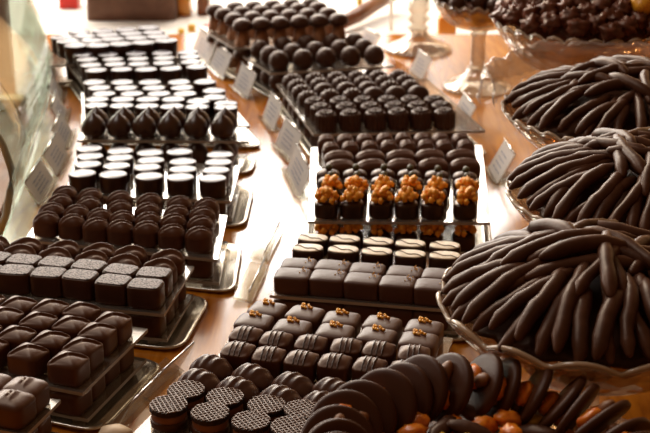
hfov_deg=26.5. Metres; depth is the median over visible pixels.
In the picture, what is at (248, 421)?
chocolate
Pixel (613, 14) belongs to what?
cluster
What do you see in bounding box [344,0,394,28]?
rail
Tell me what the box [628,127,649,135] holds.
stick
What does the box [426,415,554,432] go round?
bed
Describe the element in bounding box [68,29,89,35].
chocolate
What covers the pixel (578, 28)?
cluster
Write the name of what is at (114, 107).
chocolate cup
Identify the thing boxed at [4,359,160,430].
metal tray
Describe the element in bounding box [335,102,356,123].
chocolate
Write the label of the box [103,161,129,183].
chocolate cup
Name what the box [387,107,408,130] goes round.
chocolate
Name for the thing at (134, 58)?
chocolate cup
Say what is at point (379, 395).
disc
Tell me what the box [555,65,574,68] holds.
stick
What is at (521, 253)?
stick
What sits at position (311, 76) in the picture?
chocolate
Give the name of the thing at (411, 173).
chocolate
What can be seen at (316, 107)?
chocolate
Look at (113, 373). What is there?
chocolate
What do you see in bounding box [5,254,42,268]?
chocolate
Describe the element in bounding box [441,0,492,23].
heap
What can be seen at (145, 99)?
chocolate cup
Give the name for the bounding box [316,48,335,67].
truffle
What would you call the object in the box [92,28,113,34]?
chocolate
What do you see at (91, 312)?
chocolate
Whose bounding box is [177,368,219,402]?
chocolate
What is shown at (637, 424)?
disc
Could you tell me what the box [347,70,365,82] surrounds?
chocolate
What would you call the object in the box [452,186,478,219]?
chocolate
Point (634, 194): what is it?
stick
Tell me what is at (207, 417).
chocolate
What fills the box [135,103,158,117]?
chocolate cup
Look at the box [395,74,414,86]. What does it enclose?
chocolate
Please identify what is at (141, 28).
chocolate
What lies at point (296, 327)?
chocolate
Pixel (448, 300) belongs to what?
stick
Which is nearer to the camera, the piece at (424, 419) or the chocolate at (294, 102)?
the piece at (424, 419)
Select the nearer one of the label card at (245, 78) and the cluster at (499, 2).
the cluster at (499, 2)
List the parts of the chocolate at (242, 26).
stem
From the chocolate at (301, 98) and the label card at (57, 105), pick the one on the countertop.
the label card at (57, 105)
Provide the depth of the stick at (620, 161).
1.09 m
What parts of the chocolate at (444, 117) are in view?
crinkled crown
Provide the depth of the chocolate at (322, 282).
1.16 m
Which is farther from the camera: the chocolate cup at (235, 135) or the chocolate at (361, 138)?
the chocolate cup at (235, 135)
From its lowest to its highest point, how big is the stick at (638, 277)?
0.034 m
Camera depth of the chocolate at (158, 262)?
1.17 m
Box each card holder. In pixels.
[130,371,161,402]
[161,341,193,371]
[248,257,264,292]
[264,222,279,252]
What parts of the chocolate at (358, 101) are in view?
crinkled crown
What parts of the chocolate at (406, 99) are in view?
crinkled crown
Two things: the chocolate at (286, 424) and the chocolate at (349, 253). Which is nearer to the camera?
the chocolate at (286, 424)
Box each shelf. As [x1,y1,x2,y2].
[0,398,60,432]
[6,266,193,316]
[26,205,226,261]
[47,50,177,67]
[49,326,147,421]
[57,63,107,85]
[68,158,239,203]
[69,62,210,88]
[74,78,160,98]
[77,127,246,143]
[81,92,249,127]
[88,110,248,145]
[129,294,193,343]
[130,180,239,222]
[133,155,246,169]
[134,415,150,432]
[183,241,227,286]
[199,26,346,49]
[218,332,452,355]
[226,66,347,76]
[243,55,393,74]
[254,67,365,95]
[270,249,460,312]
[277,78,484,135]
[282,104,482,156]
[308,145,489,224]
[313,174,484,254]
[361,324,456,334]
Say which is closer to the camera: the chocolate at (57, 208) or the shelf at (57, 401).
the shelf at (57, 401)
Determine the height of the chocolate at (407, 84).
0.018 m
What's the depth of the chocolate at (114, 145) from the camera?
1.55 m
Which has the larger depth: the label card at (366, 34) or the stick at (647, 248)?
the label card at (366, 34)
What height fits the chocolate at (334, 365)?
0.021 m
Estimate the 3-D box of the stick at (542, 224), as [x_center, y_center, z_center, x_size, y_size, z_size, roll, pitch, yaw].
[0.159,0.010,0.953,0.013,0.022,0.061,-11,23,-26]
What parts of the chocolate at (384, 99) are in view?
crinkled crown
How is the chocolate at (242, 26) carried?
on the shelf at (201, 28)
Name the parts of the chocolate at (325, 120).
crinkled crown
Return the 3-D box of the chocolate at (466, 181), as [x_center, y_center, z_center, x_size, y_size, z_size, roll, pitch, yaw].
[0.138,-0.025,1.336,0.024,0.030,0.026,-18,27,-39]
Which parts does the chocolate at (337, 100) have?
crinkled crown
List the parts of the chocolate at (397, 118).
crinkled crown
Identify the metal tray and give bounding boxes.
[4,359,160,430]
[47,64,179,88]
[56,236,241,292]
[68,81,216,104]
[80,111,260,148]
[96,181,252,227]
[104,156,255,175]
[126,296,207,350]
[201,57,331,80]
[252,70,364,98]
[280,100,486,160]
[306,177,491,260]
[360,315,475,341]
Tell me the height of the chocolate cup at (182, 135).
0.018 m
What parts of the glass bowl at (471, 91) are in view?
stem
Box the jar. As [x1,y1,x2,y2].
[437,14,455,33]
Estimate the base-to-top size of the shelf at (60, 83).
0.007 m
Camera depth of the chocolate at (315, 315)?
1.09 m
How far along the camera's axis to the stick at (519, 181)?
1.13 m
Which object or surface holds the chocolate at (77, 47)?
on the shelf at (71, 65)
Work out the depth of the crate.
2.38 m
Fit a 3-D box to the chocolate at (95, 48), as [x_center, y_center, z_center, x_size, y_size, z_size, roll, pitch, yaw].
[-0.312,-0.227,1.907,0.032,0.022,0.032,2,21,4]
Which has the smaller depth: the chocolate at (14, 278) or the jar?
the chocolate at (14, 278)
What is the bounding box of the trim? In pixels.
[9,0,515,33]
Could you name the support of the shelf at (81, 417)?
on the metal tray at (150, 369)
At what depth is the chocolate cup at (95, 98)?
1.67 m
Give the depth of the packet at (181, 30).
2.30 m
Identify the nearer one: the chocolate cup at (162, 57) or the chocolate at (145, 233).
the chocolate at (145, 233)
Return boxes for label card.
[24,157,52,203]
[43,132,66,174]
[44,59,58,80]
[47,72,62,97]
[51,90,66,117]
[52,110,71,147]
[193,30,214,63]
[209,45,231,76]
[234,61,255,96]
[263,90,282,128]
[276,116,301,157]
[287,142,310,195]
[361,27,380,44]
[410,49,431,77]
[455,91,475,127]
[489,137,514,182]
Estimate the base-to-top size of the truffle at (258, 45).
0.026 m
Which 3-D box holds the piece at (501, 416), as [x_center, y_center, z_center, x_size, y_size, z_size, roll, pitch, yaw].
[0.114,0.125,0.853,0.020,0.012,0.013,-8,22,-20]
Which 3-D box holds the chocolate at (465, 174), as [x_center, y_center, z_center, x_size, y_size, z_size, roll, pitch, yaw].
[0.139,-0.032,1.365,0.025,0.023,0.020,0,21,0]
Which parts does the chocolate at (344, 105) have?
crinkled crown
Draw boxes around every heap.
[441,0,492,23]
[470,259,649,368]
[511,25,647,49]
[521,91,649,138]
[526,169,646,223]
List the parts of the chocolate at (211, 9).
stem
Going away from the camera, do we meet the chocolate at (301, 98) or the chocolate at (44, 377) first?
the chocolate at (44, 377)
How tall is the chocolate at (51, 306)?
0.022 m
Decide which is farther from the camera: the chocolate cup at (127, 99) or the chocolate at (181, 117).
the chocolate cup at (127, 99)
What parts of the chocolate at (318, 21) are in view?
stem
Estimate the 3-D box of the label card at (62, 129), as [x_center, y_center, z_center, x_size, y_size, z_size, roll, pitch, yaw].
[-0.314,-0.101,1.663,0.022,0.034,0.079,-1,21,-3]
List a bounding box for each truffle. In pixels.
[251,40,269,59]
[251,60,267,79]
[260,46,277,65]
[260,66,276,86]
[269,50,288,70]
[269,71,287,91]
[274,37,292,50]
[283,43,301,63]
[293,49,312,69]
[297,35,314,48]
[298,70,309,80]
[306,41,324,60]
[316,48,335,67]
[319,68,330,78]
[322,34,339,47]
[331,40,348,59]
[340,46,360,66]
[341,67,355,76]
[346,33,363,46]
[355,39,372,58]
[364,45,384,64]
[365,66,381,75]
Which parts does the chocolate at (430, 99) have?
crinkled crown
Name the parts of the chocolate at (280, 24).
stem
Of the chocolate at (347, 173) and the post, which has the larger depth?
the post
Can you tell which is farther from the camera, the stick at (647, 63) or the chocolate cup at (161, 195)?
the chocolate cup at (161, 195)
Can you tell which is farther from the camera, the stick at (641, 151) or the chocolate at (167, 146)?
the chocolate at (167, 146)
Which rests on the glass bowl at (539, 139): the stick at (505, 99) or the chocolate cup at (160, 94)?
the stick at (505, 99)
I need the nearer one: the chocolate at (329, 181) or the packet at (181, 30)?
the chocolate at (329, 181)
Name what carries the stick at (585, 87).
on the heap at (630, 123)
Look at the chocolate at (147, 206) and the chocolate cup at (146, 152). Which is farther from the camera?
the chocolate cup at (146, 152)
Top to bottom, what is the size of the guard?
0.224 m
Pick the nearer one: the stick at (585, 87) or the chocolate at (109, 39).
the stick at (585, 87)
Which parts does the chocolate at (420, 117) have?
crinkled crown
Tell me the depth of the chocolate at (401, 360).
1.00 m
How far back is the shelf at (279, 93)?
1.87 m
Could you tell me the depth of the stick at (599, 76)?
1.35 m
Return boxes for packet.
[0,94,26,114]
[59,0,80,8]
[178,0,191,15]
[178,28,184,33]
[188,24,195,31]
[197,0,210,14]
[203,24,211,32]
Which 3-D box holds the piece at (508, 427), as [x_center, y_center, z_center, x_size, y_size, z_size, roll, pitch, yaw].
[0.112,0.131,0.836,0.014,0.012,0.020,1,21,2]
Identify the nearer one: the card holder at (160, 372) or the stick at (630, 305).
the stick at (630, 305)
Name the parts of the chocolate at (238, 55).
stem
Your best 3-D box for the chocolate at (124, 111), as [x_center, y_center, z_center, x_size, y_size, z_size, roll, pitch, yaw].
[-0.229,-0.112,1.571,0.028,0.028,0.028,1,21,4]
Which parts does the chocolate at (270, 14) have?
stem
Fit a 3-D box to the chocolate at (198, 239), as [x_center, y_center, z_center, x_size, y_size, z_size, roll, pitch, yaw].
[-0.114,0.019,1.248,0.025,0.023,0.020,6,21,17]
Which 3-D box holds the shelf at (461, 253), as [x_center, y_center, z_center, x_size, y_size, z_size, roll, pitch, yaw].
[0.079,-0.003,1.423,0.182,0.007,0.231,0,21,0]
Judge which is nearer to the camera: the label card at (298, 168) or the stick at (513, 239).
the stick at (513, 239)
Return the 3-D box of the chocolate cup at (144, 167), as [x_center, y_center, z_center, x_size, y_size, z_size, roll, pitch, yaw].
[-0.184,-0.043,1.433,0.028,0.018,0.028,-10,23,-26]
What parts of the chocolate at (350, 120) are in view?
crinkled crown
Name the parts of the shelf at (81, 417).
clear shelf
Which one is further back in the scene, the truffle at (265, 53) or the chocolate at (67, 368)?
the truffle at (265, 53)
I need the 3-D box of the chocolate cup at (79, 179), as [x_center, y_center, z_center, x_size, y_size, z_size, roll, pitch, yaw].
[-0.249,-0.036,1.415,0.028,0.018,0.028,-11,23,-28]
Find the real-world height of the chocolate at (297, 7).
0.037 m
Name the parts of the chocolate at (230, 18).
stem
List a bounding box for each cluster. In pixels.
[488,5,509,26]
[493,0,502,11]
[501,0,514,8]
[502,4,523,26]
[514,0,527,8]
[520,12,541,35]
[522,2,540,19]
[526,0,542,7]
[536,0,559,14]
[537,11,562,33]
[540,0,560,2]
[557,0,574,12]
[559,6,579,28]
[565,18,591,38]
[573,0,589,6]
[578,2,599,19]
[586,12,607,35]
[588,0,612,10]
[598,21,623,43]
[600,5,624,23]
[613,0,632,15]
[614,15,638,37]
[629,10,646,29]
[642,16,649,37]
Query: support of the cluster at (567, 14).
on the heap at (561, 33)
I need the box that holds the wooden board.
[0,111,24,218]
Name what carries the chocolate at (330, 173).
on the shelf at (312, 148)
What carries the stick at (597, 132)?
on the stick
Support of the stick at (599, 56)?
on the heap at (630, 123)
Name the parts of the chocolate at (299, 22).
stem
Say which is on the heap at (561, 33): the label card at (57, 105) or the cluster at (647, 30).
the cluster at (647, 30)
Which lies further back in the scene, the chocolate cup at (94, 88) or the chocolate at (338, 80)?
the chocolate at (338, 80)
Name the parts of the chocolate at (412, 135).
crinkled crown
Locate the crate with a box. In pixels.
[86,0,177,20]
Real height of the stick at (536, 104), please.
0.030 m
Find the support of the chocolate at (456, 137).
on the shelf at (312, 148)
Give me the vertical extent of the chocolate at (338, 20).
0.037 m
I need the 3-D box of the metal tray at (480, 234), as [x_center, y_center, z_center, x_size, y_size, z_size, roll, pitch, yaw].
[0.079,-0.001,1.423,0.196,0.004,0.246,0,21,0]
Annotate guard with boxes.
[0,0,51,235]
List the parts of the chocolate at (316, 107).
crinkled crown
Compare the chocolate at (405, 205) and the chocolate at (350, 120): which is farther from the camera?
the chocolate at (350, 120)
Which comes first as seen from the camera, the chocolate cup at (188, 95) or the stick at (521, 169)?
the stick at (521, 169)
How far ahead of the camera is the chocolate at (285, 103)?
1.78 m
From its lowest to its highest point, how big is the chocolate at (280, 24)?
0.037 m
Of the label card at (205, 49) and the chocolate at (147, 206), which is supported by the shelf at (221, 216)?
the chocolate at (147, 206)
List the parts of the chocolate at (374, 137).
crinkled crown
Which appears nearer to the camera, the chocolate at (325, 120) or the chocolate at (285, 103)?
the chocolate at (325, 120)
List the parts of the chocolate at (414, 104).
crinkled crown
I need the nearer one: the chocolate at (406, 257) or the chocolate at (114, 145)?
the chocolate at (406, 257)
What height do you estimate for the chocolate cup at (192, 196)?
0.018 m
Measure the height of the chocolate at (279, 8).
0.037 m
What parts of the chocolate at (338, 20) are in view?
stem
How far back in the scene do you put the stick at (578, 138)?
1.19 m
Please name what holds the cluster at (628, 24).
on the heap at (561, 33)
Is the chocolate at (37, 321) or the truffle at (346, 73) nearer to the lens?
the chocolate at (37, 321)
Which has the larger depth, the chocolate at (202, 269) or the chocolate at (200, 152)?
the chocolate at (200, 152)
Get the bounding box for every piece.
[396,423,428,432]
[413,412,429,426]
[444,414,461,432]
[472,416,498,432]
[493,409,521,426]
[499,422,522,432]
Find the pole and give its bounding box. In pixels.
[389,0,392,29]
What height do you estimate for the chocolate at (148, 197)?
0.023 m
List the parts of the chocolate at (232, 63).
stem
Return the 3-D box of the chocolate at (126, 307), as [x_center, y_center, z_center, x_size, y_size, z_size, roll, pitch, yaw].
[-0.175,0.084,1.152,0.029,0.019,0.023,4,21,11]
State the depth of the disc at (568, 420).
0.83 m
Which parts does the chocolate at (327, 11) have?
stem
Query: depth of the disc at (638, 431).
0.78 m
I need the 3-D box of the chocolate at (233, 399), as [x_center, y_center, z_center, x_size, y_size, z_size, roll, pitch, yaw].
[-0.070,0.132,0.961,0.027,0.016,0.026,-15,25,-35]
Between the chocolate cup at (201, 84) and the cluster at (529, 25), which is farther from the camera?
the chocolate cup at (201, 84)
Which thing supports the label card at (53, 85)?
on the countertop
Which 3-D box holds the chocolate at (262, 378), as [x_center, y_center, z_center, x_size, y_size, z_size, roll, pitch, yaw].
[-0.053,0.116,0.997,0.034,0.021,0.022,10,23,24]
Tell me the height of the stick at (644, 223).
0.034 m
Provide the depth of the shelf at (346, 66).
1.95 m
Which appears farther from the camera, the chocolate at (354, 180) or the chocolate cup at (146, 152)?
the chocolate cup at (146, 152)
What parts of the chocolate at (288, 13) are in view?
stem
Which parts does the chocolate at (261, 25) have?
stem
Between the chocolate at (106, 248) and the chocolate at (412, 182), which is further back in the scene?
the chocolate at (412, 182)
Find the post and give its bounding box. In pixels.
[0,0,14,76]
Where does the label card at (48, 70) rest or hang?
on the countertop
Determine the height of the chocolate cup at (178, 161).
0.018 m
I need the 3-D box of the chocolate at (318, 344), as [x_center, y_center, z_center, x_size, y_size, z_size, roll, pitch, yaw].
[-0.011,0.099,1.040,0.024,0.021,0.024,5,21,13]
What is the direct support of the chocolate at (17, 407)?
on the shelf at (57, 401)
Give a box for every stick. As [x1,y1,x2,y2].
[441,261,485,294]
[442,258,526,294]
[442,280,473,306]
[445,243,512,279]
[450,275,526,322]
[451,262,523,310]
[452,235,528,267]
[462,258,556,323]
[472,275,548,331]
[473,234,529,248]
[485,231,555,263]
[488,267,574,329]
[493,230,531,239]
[497,275,572,352]
[500,228,601,265]
[504,87,523,103]
[507,78,562,100]
[507,146,598,180]
[509,153,582,189]
[511,71,568,91]
[512,79,590,108]
[512,93,547,120]
[514,267,566,340]
[517,154,608,198]
[518,164,588,192]
[519,143,584,165]
[523,80,584,115]
[523,253,633,281]
[525,229,637,238]
[526,159,613,205]
[526,245,596,261]
[527,95,575,125]
[527,218,576,232]
[528,68,570,79]
[529,168,592,210]
[531,141,575,155]
[535,285,565,355]
[538,88,583,129]
[538,234,626,260]
[543,171,584,217]
[551,261,589,353]
[552,163,614,218]
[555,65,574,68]
[557,95,612,130]
[561,71,610,82]
[563,80,630,94]
[565,176,637,222]
[568,61,595,72]
[568,136,584,141]
[570,67,597,83]
[571,288,592,361]
[573,218,618,228]
[574,150,644,159]
[575,101,617,133]
[575,245,620,296]
[576,136,645,148]
[576,171,622,222]
[578,62,645,84]
[583,96,619,135]
[583,135,649,149]
[583,226,649,268]
[584,78,640,96]
[590,58,628,74]
[591,128,636,142]
[592,178,623,218]
[592,289,623,359]
[596,56,627,67]
[596,99,627,128]
[597,220,649,235]
[597,230,617,296]
[599,130,649,136]
[600,287,617,364]
[606,145,649,157]
[608,72,649,95]
[608,174,641,221]
[612,55,649,60]
[612,134,646,173]
[613,145,628,177]
[614,103,629,128]
[615,256,627,290]
[616,90,642,103]
[619,273,638,357]
[620,246,649,270]
[620,291,649,360]
[625,182,645,227]
[626,59,649,65]
[628,66,649,76]
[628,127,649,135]
[628,162,639,174]
[628,259,644,275]
[632,272,645,298]
[633,92,646,127]
[634,235,649,245]
[638,192,649,229]
[639,69,649,103]
[639,277,649,322]
[641,151,649,196]
[641,245,649,251]
[644,100,649,118]
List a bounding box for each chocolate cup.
[68,169,95,192]
[73,52,92,67]
[74,160,100,182]
[76,145,101,155]
[77,57,97,73]
[77,152,103,172]
[80,62,100,79]
[83,79,104,97]
[84,102,107,117]
[85,67,106,83]
[85,96,108,112]
[88,85,109,96]
[90,129,108,138]
[93,91,115,109]
[98,52,117,67]
[99,170,126,194]
[103,56,123,67]
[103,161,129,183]
[104,61,125,78]
[106,154,132,174]
[107,147,133,165]
[110,102,132,116]
[111,66,132,80]
[111,79,132,91]
[111,96,134,113]
[114,131,133,139]
[115,85,136,96]
[121,91,143,105]
[126,51,145,65]
[128,56,147,62]
[128,61,148,78]
[133,163,160,183]
[135,66,156,83]
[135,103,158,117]
[135,172,162,195]
[136,96,159,112]
[136,194,163,209]
[137,149,162,160]
[138,131,159,139]
[138,156,164,176]
[139,79,160,91]
[143,85,164,95]
[148,91,169,105]
[152,50,171,62]
[153,60,173,77]
[154,55,173,61]
[160,66,181,83]
[160,103,183,117]
[162,96,184,112]
[162,130,184,139]
[166,148,192,168]
[166,173,193,196]
[167,195,194,206]
[168,79,189,95]
[169,165,196,186]
[170,158,195,167]
[171,85,192,95]
[174,91,195,106]
[178,50,197,64]
[180,54,199,66]
[181,59,201,76]
[185,104,208,119]
[186,64,207,81]
[187,98,209,114]
[187,130,208,140]
[194,79,215,97]
[199,174,225,198]
[199,196,226,214]
[202,166,229,187]
[203,88,224,97]
[204,94,226,113]
[205,158,231,178]
[207,151,232,170]
[209,114,214,129]
[214,100,237,106]
[214,104,237,120]
[216,124,237,139]
[225,187,229,206]
[229,179,231,197]
[231,172,233,189]
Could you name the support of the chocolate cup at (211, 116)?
on the shelf at (242, 142)
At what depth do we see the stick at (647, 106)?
1.30 m
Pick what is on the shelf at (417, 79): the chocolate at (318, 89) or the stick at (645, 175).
the chocolate at (318, 89)
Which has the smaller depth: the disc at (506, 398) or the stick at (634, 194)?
the disc at (506, 398)
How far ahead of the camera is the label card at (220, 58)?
1.97 m
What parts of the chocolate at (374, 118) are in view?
crinkled crown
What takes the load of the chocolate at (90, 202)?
on the shelf at (221, 216)
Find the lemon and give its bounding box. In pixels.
[527,414,542,423]
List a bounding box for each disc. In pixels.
[301,405,373,432]
[309,389,382,432]
[309,418,366,432]
[336,380,396,432]
[359,368,417,432]
[387,362,433,415]
[404,354,448,422]
[434,353,473,421]
[464,353,503,418]
[486,357,521,417]
[511,363,553,424]
[537,376,586,426]
[553,383,599,432]
[574,399,631,432]
[602,417,649,432]
[622,431,649,432]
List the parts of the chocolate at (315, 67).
stem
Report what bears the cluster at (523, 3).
on the heap at (561, 33)
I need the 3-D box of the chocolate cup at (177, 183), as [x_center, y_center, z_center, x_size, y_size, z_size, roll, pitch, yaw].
[-0.147,-0.032,1.403,0.028,0.018,0.028,2,21,6]
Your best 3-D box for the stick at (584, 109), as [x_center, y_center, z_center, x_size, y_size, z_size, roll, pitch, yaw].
[0.248,-0.099,1.312,0.068,0.028,0.012,-11,23,-26]
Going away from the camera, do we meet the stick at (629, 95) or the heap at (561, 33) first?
the stick at (629, 95)
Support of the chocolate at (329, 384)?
on the shelf at (148, 418)
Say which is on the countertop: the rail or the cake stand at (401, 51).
the cake stand at (401, 51)
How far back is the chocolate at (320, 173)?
1.39 m
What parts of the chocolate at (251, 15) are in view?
stem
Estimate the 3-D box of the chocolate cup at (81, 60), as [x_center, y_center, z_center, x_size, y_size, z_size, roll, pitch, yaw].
[-0.321,-0.204,1.864,0.028,0.018,0.028,-9,22,-24]
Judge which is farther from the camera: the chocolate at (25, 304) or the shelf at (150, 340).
the shelf at (150, 340)
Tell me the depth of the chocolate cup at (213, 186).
1.39 m
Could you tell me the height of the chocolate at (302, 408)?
0.016 m
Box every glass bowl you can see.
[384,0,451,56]
[434,0,510,96]
[436,267,649,423]
[492,13,649,143]
[501,92,573,148]
[505,180,541,222]
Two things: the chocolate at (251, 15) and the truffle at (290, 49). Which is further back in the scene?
the chocolate at (251, 15)
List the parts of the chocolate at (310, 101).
crinkled crown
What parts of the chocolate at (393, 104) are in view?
crinkled crown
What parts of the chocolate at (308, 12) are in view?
stem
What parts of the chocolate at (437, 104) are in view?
crinkled crown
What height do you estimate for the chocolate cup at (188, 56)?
0.018 m
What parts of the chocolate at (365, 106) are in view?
crinkled crown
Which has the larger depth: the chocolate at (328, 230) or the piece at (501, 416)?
the chocolate at (328, 230)
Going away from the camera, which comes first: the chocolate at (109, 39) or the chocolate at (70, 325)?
the chocolate at (70, 325)
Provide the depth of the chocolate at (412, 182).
1.33 m
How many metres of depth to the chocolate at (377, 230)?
1.31 m
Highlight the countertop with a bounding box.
[0,34,649,432]
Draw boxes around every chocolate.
[0,235,9,248]
[0,251,11,265]
[0,264,34,294]
[0,295,5,304]
[0,295,37,316]
[0,306,24,329]
[0,325,36,350]
[0,339,9,368]
[0,367,12,378]
[0,373,11,390]
[0,389,36,429]
[0,423,37,432]
[1,376,49,414]
[3,244,36,254]
[3,293,35,298]
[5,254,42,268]
[7,342,49,377]
[9,237,42,254]
[18,311,57,334]
[30,267,66,297]
[30,330,70,359]
[30,409,51,432]
[31,298,69,319]
[33,211,59,237]
[34,296,67,301]
[37,256,74,270]
[37,374,51,391]
[38,202,64,218]
[38,247,71,257]
[39,237,59,250]
[47,194,72,209]
[47,240,80,259]
[47,350,89,386]
[50,34,73,53]
[50,383,92,416]
[51,185,77,204]
[51,315,90,339]
[56,38,79,58]
[58,214,84,240]
[61,269,98,300]
[61,301,100,321]
[61,337,103,371]
[63,204,88,221]
[64,42,86,62]
[65,62,83,80]
[66,298,100,306]
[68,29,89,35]
[70,259,107,276]
[71,240,86,252]
[73,33,95,39]
[74,250,108,262]
[76,196,101,211]
[77,188,103,207]
[77,322,117,356]
[80,37,102,43]
[81,112,105,137]
[82,217,108,243]
[82,242,114,258]
[84,368,105,400]
[86,106,108,128]
[86,208,111,222]
[87,42,109,58]
[88,139,107,162]
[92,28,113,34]
[94,311,132,344]
[95,274,131,305]
[96,32,118,37]
[98,353,119,384]
[99,304,132,314]
[102,36,123,43]
[102,263,139,278]
[106,190,132,207]
[106,200,132,213]
[106,219,133,246]
[107,112,130,137]
[107,253,141,268]
[109,210,135,226]
[110,41,132,60]
[110,139,129,148]
[112,342,133,372]
[113,245,147,266]
[114,106,135,130]
[115,27,136,35]
[120,31,141,40]
[125,35,146,41]
[127,278,164,309]
[128,307,166,337]
[132,39,154,59]
[132,111,156,137]
[132,221,159,247]
[134,139,155,163]
[134,202,160,217]
[135,212,160,227]
[136,193,162,215]
[136,266,172,297]
[137,25,159,34]
[141,106,160,130]
[143,29,164,35]
[143,258,177,284]
[144,247,158,261]
[147,34,168,40]
[149,395,187,432]
[150,249,184,275]
[152,428,188,432]
[155,37,177,56]
[157,112,181,137]
[158,224,185,250]
[160,139,179,164]
[160,213,186,232]
[161,296,174,324]
[163,205,189,222]
[165,106,185,129]
[166,195,192,212]
[167,380,204,416]
[169,288,178,310]
[173,277,185,302]
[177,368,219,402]
[179,250,186,275]
[184,112,207,138]
[185,226,212,253]
[185,417,191,432]
[186,253,213,278]
[187,107,210,129]
[187,139,208,163]
[187,215,213,237]
[188,246,214,263]
[189,206,215,229]
[189,354,233,381]
[190,402,229,432]
[193,197,219,221]
[206,3,222,30]
[206,387,243,423]
[207,31,220,56]
[210,113,234,138]
[212,140,234,162]
[213,236,216,253]
[214,107,237,129]
[214,224,219,246]
[215,7,232,34]
[215,35,232,47]
[215,138,237,156]
[215,376,259,410]
[220,340,255,369]
[224,12,242,39]
[225,40,237,67]
[226,1,243,10]
[228,325,263,348]
[231,363,273,392]
[231,410,270,432]
[232,18,251,46]
[233,6,250,16]
[233,47,251,74]
[233,310,274,332]
[243,11,261,38]
[245,0,261,10]
[247,298,287,323]
[247,395,285,430]
[251,345,286,378]
[252,5,269,15]
[252,17,270,43]
[259,330,293,354]
[259,384,301,404]
[262,10,279,37]
[264,0,280,9]
[270,416,305,432]
[271,4,288,14]
[271,16,289,43]
[271,371,313,398]
[272,316,312,343]
[274,267,311,295]
[274,293,311,310]
[280,9,298,36]
[280,257,317,271]
[282,73,301,88]
[283,0,299,8]
[283,93,292,107]
[283,349,319,382]
[283,399,316,420]
[284,302,325,334]
[288,78,307,93]
[288,100,296,112]
[290,3,306,13]
[290,15,309,42]
[291,84,311,99]
[291,104,303,119]
[292,243,323,261]
[294,333,327,357]
[297,90,317,106]
[297,111,306,125]
[298,234,328,256]
[299,8,316,35]
[302,0,318,7]
[303,390,328,401]
[304,96,325,118]
[304,118,313,138]
[305,72,323,86]
[309,1,326,13]
[309,14,328,41]
[309,269,346,297]
[309,296,345,312]
[310,77,329,90]
[310,102,331,124]
[310,125,317,145]
[312,42,323,69]
[312,377,345,392]
[313,83,333,96]
[314,185,338,218]
[314,219,338,239]
[314,259,351,273]
[315,109,336,132]
[315,132,336,151]
[315,320,354,352]
[316,164,339,187]
[317,163,323,170]
[317,352,352,382]
[318,134,334,154]
[318,171,341,191]
[319,7,336,34]
[319,89,339,103]
[321,174,342,206]
[322,142,339,161]
[322,308,360,338]
[324,150,353,166]
[324,159,353,180]
[326,71,344,84]
[328,245,358,263]
[329,13,348,39]
[329,96,350,111]
[329,207,342,234]
[329,235,360,254]
[330,337,362,363]
[331,60,345,68]
[331,76,351,90]
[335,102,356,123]
[336,82,355,95]
[337,134,353,149]
[339,109,361,131]
[339,185,363,218]
[339,219,363,248]
[340,131,358,141]
[341,141,358,161]
[342,88,362,102]
[343,164,366,186]
[343,272,381,300]
[344,171,367,191]
[344,175,368,206]
[344,298,380,323]
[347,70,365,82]
[349,262,385,276]
[352,355,387,380]
[353,75,372,88]
[353,95,374,111]
[355,150,385,163]
[356,133,373,151]
[356,324,397,349]
[357,158,384,179]
[358,81,377,93]
[360,101,381,122]
[361,140,378,150]
[361,247,392,270]
[361,312,401,340]
[361,340,395,365]
[363,87,384,101]
[363,237,393,256]
[364,108,386,131]
[365,131,384,141]
[368,70,386,81]
[368,185,393,218]
[368,219,392,238]
[370,171,394,193]
[371,164,394,179]
[371,174,394,205]
[374,74,393,86]
[376,133,393,149]
[377,95,398,109]
[378,275,416,303]
[378,302,414,327]
[379,80,398,92]
[380,140,397,156]
[384,101,405,122]
[385,86,406,101]
[386,149,415,163]
[386,265,423,278]
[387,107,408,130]
[387,158,416,179]
[388,130,406,140]
[389,69,406,80]
[391,359,404,364]
[393,219,417,247]
[394,186,418,219]
[394,249,425,268]
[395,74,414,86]
[395,132,411,146]
[395,239,425,252]
[397,164,421,185]
[397,175,421,206]
[397,344,429,360]
[398,139,416,153]
[398,171,422,193]
[398,328,438,357]
[400,95,421,109]
[401,79,419,92]
[404,316,443,348]
[407,85,428,100]
[407,101,428,121]
[410,107,431,129]
[410,129,431,139]
[413,132,431,145]
[413,278,441,306]
[413,305,450,330]
[415,149,444,168]
[417,139,434,151]
[417,157,448,178]
[420,186,445,219]
[420,220,444,250]
[421,268,445,278]
[424,94,445,109]
[424,165,448,185]
[424,175,447,207]
[426,173,450,196]
[429,241,460,254]
[429,251,459,268]
[431,100,452,121]
[431,132,449,145]
[433,107,455,129]
[433,129,454,140]
[435,139,453,159]
[446,149,476,168]
[449,157,480,178]
[451,132,469,148]
[452,166,476,187]
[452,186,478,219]
[452,220,476,251]
[453,173,477,196]
[455,176,479,205]
[456,139,474,152]
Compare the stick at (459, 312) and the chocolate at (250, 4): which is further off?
the chocolate at (250, 4)
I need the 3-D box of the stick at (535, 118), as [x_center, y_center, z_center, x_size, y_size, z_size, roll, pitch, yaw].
[0.222,-0.104,1.333,0.064,0.030,0.013,-11,23,-27]

